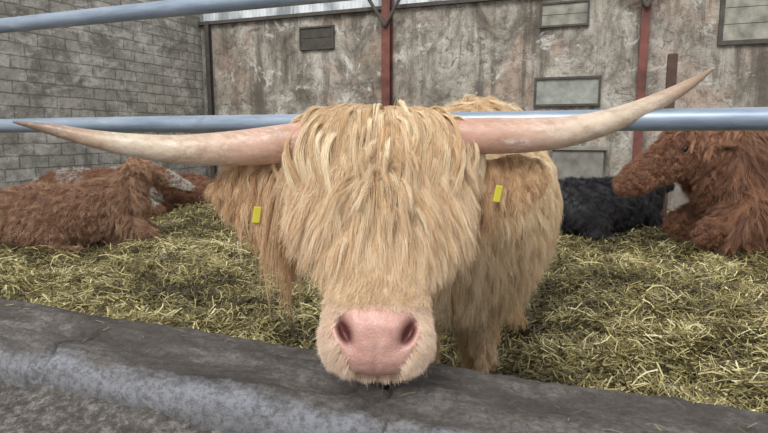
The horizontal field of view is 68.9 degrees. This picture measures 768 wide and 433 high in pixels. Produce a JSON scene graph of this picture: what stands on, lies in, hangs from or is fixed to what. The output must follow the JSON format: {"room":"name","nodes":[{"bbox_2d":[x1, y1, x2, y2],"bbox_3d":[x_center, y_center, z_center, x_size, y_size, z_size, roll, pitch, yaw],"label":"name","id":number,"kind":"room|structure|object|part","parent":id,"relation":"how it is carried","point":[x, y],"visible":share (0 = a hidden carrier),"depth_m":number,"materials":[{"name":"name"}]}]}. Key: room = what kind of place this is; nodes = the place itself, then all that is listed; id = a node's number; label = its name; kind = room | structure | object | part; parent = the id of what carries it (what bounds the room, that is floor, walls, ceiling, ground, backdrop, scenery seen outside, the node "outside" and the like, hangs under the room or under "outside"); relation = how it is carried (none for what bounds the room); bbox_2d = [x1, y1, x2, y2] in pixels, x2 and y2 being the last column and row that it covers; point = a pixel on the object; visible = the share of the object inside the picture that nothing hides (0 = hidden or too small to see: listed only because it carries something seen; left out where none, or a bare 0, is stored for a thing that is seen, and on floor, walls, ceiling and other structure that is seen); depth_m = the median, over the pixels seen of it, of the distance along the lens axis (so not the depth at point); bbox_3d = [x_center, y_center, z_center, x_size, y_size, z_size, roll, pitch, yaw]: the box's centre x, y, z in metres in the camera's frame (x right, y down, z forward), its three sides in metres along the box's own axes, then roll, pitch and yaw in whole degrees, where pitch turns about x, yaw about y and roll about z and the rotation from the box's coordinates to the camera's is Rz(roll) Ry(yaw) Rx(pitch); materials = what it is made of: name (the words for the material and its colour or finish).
{"room":"cattle barn","nodes":[
{"label":"cattle barn","id":0,"kind":"room"},
{"bbox_2d":[0,0,206,189],"bbox_3d":[-5.791,-1.921,5.969,0.300,4.500,11.398,3,9,21],"label":"wall","id":1,"kind":"structure","parent":0,"point":[148,67],"depth_m":8.69,"materials":[{"name":"grey brick"}]},
{"bbox_2d":[0,381,219,432],"bbox_3d":[-1.731,0.713,-0.339,11.880,0.105,3.944,3,9,21],"label":"floor","id":2,"kind":"structure","parent":0,"point":[44,409],"depth_m":1.29,"materials":[{"name":"grey concrete"}]},
{"bbox_2d":[0,203,767,389],"bbox_3d":[1.912,0.350,5.088,14.940,0.259,8.100,3,9,21],"label":"floor","id":3,"kind":"structure","parent":0,"point":[648,238],"depth_m":5.30,"materials":[{"name":"soil"}]},
{"bbox_2d":[0,157,171,253],"bbox_3d":[-3.107,-0.108,5.639,1.788,0.837,0.840,-3,9,-21],"label":"cow","id":4,"kind":"object","parent":3,"relation":"on","point":[116,208],"visible":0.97,"depth_m":5.47},
{"bbox_2d":[31,163,194,217],"bbox_3d":[-3.696,-0.337,7.658,2.134,0.720,0.910,-2,9,-15],"label":"cow","id":5,"kind":"object","parent":3,"relation":"on","point":[65,175],"visible":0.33,"depth_m":7.56},
{"bbox_2d":[161,172,215,211],"bbox_3d":[-3.262,-0.438,8.550,1.690,0.687,0.750,3,9,21],"label":"calf","id":6,"kind":"object","parent":3,"relation":"on","point":[200,182],"visible":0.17,"depth_m":8.23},
{"bbox_2d":[204,21,216,180],"bbox_3d":[-3.439,-2.148,11.118,0.144,3.320,0.110,3,9,21],"label":"steel column","id":7,"kind":"structure","parent":3,"relation":"on","point":[207,28],"depth_m":11.02,"materials":[{"name":"black metal"}]},
{"bbox_2d":[0,197,767,412],"bbox_3d":[-0.035,0.204,5.773,10.681,0.424,8.062,3,9,21],"label":"bedding","id":8,"kind":"object","parent":3,"relation":"on","point":[727,369],"visible":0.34,"depth_m":3.39,"materials":[{"name":"yellow plant"}]},
{"bbox_2d":[13,67,714,389],"bbox_3d":[0.342,0.160,2.268,1.400,1.259,2.617,3,9,21],"label":"cow","id":9,"kind":"object","parent":8,"relation":"on","point":[407,220],"visible":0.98,"depth_m":1.25},
{"bbox_2d":[612,131,767,258],"bbox_3d":[3.798,-0.316,5.157,3.130,1.165,1.516,3,9,21],"label":"cow","id":10,"kind":"object","parent":8,"relation":"on","point":[723,175],"visible":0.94,"depth_m":4.90},
{"bbox_2d":[0,298,767,432],"bbox_3d":[-1.044,0.649,1.439,11.896,0.630,0.848,3,9,21],"label":"kerb","id":11,"kind":"object","parent":3,"relation":"on","point":[222,383],"visible":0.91,"depth_m":1.25,"materials":[{"name":"concrete"}]},
{"bbox_2d":[0,0,767,132],"bbox_3d":[-0.285,0.079,1.659,5.539,1.726,0.090,3,9,21],"label":"barrier","id":12,"kind":"object","parent":3,"relation":"on","point":[731,118],"visible":0.73,"depth_m":1.63,"materials":[{"name":"metal"}]},
{"bbox_3d":[-0.292,-0.601,1.542,5.538,0.056,0.048,3,9,21],"label":"rail","id":13,"kind":"part","parent":12,"relation":"part of","materials":[{"name":"metal"}]},
{"bbox_3d":[-0.292,-0.265,1.590,5.539,0.057,0.049,3,9,21],"label":"rail","id":14,"kind":"part","parent":12,"relation":"part of","materials":[{"name":"metal"}]},
{"bbox_2d":[381,0,392,106],"bbox_3d":[0.048,-2.447,9.692,0.240,4.320,0.170,3,9,21],"label":"steel column","id":15,"kind":"structure","parent":3,"relation":"on","point":[386,32],"depth_m":9.61,"materials":[{"name":"red metal"}]},
{"bbox_2d":[368,0,400,26],"bbox_3d":[0.012,-3.557,9.437,0.897,0.702,0.060,3,9,21],"label":"knee brace","id":16,"kind":"object","parent":15,"relation":"attached to","point":[374,8],"visible":1,"depth_m":9.46,"materials":[{"name":"grey metal"}]},
{"bbox_2d":[552,146,606,179],"bbox_3d":[2.995,-0.617,8.690,0.820,0.942,0.390,3,9,21],"label":"trough","id":17,"kind":"object","parent":3,"relation":"on","point":[577,161],"visible":0.52,"depth_m":8.50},
{"bbox_2d":[558,174,675,241],"bbox_3d":[2.505,-0.192,6.339,1.871,0.800,0.840,-1,8,-4],"label":"cow","id":18,"kind":"object","parent":3,"relation":"on","point":[591,208],"visible":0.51,"depth_m":6.07},
{"bbox_2d":[632,0,650,160],"bbox_3d":[3.817,-2.241,8.261,0.192,4.320,0.140,3,9,21],"label":"steel column","id":19,"kind":"structure","parent":3,"relation":"on","point":[645,12],"depth_m":8.22,"materials":[{"name":"red metal"}]},
{"bbox_2d":[641,0,652,7],"bbox_3d":[3.781,-3.351,8.007,0.897,0.702,0.060,3,9,21],"label":"knee brace","id":20,"kind":"object","parent":19,"relation":"attached to","point":[646,4],"visible":1,"depth_m":8.03,"materials":[{"name":"grey metal"}]},
{"bbox_2d":[660,53,677,215],"bbox_3d":[3.554,-0.937,7.042,0.110,2.145,0.110,3,9,21],"label":"timber post","id":21,"kind":"object","parent":3,"relation":"on","point":[672,59],"visible":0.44,"depth_m":6.88,"materials":[{"name":"brown wood"}]},
{"bbox_2d":[201,0,767,208],"bbox_3d":[3.302,-1.767,8.827,15.270,3.380,0.350,3,9,21],"label":"wall","id":22,"kind":"structure","parent":0,"point":[442,53],"depth_m":9.12,"materials":[{"name":"paint"}]},
{"bbox_2d":[301,27,331,48],"bbox_3d":[-1.214,-3.240,10.169,0.638,0.339,0.050,3,9,21],"label":"boards","id":23,"kind":"object","parent":22,"relation":"attached to","point":[315,34],"visible":1,"depth_m":10.15,"materials":[{"name":"wood"}]},
{"bbox_2d":[299,25,334,50],"bbox_3d":[-1.217,-3.239,10.160,0.698,0.407,0.070,3,9,21],"label":"frame","id":24,"kind":"object","parent":22,"relation":"attached to","point":[322,26],"visible":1,"depth_m":10.11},
{"bbox_2d":[200,0,442,21],"bbox_3d":[3.327,-3.951,8.421,15.181,1.180,0.036,3,9,21],"label":"trim","id":25,"kind":"structure","parent":22,"relation":"attached to","point":[354,3],"depth_m":10.36,"materials":[{"name":"silver metal"}]},
{"bbox_2d":[198,0,500,25],"bbox_3d":[3.365,-3.394,8.335,14.970,0.060,0.080,3,9,21],"label":"trim","id":26,"kind":"structure","parent":22,"relation":"attached to","point":[444,2],"depth_m":9.90,"materials":[{"name":"grey metal"}]},
{"bbox_2d":[540,0,589,28],"bbox_3d":[2.782,-3.116,8.628,0.724,0.374,0.070,3,9,21],"label":"frame","id":27,"kind":"object","parent":22,"relation":"attached to","point":[572,1],"visible":1,"depth_m":8.60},
{"bbox_2d":[542,2,587,25],"bbox_3d":[2.785,-3.117,8.638,0.664,0.306,0.050,3,9,21],"label":"boards","id":28,"kind":"object","parent":22,"relation":"attached to","point":[566,10],"visible":1,"depth_m":8.61,"materials":[{"name":"grey wood"}]},
{"bbox_2d":[536,78,598,103],"bbox_3d":[2.866,-1.958,8.779,0.924,0.383,0.040,3,9,21],"label":"pane","id":29,"kind":"object","parent":22,"relation":"attached to","point":[583,90],"visible":1,"depth_m":8.76,"materials":[{"name":"grey glass"}]},
{"bbox_2d":[533,75,601,106],"bbox_3d":[2.860,-1.956,8.765,0.994,0.453,0.070,3,9,21],"label":"frame","id":30,"kind":"object","parent":22,"relation":"attached to","point":[594,76],"visible":1,"depth_m":8.73,"materials":[{"name":"grey metal"}]},
{"bbox_2d":[717,0,767,45],"bbox_3d":[5.065,-2.803,7.789,0.702,0.791,0.070,3,9,21],"label":"frame","id":31,"kind":"object","parent":22,"relation":"attached to","point":[720,42],"visible":1,"depth_m":7.87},
{"bbox_2d":[724,5,765,24],"bbox_3d":[5.072,-2.805,7.806,0.582,0.671,0.032,3,9,21],"label":"backing","id":32,"kind":"object","parent":22,"relation":"attached to","point":[761,5],"visible":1,"depth_m":7.81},
{"bbox_2d":[723,0,767,40],"bbox_3d":[5.069,-2.804,7.798,0.582,0.663,0.050,3,9,21],"label":"boards","id":33,"kind":"object","parent":22,"relation":"attached to","point":[754,14],"visible":1,"depth_m":7.79,"materials":[{"name":"grey wood"}]}
]}

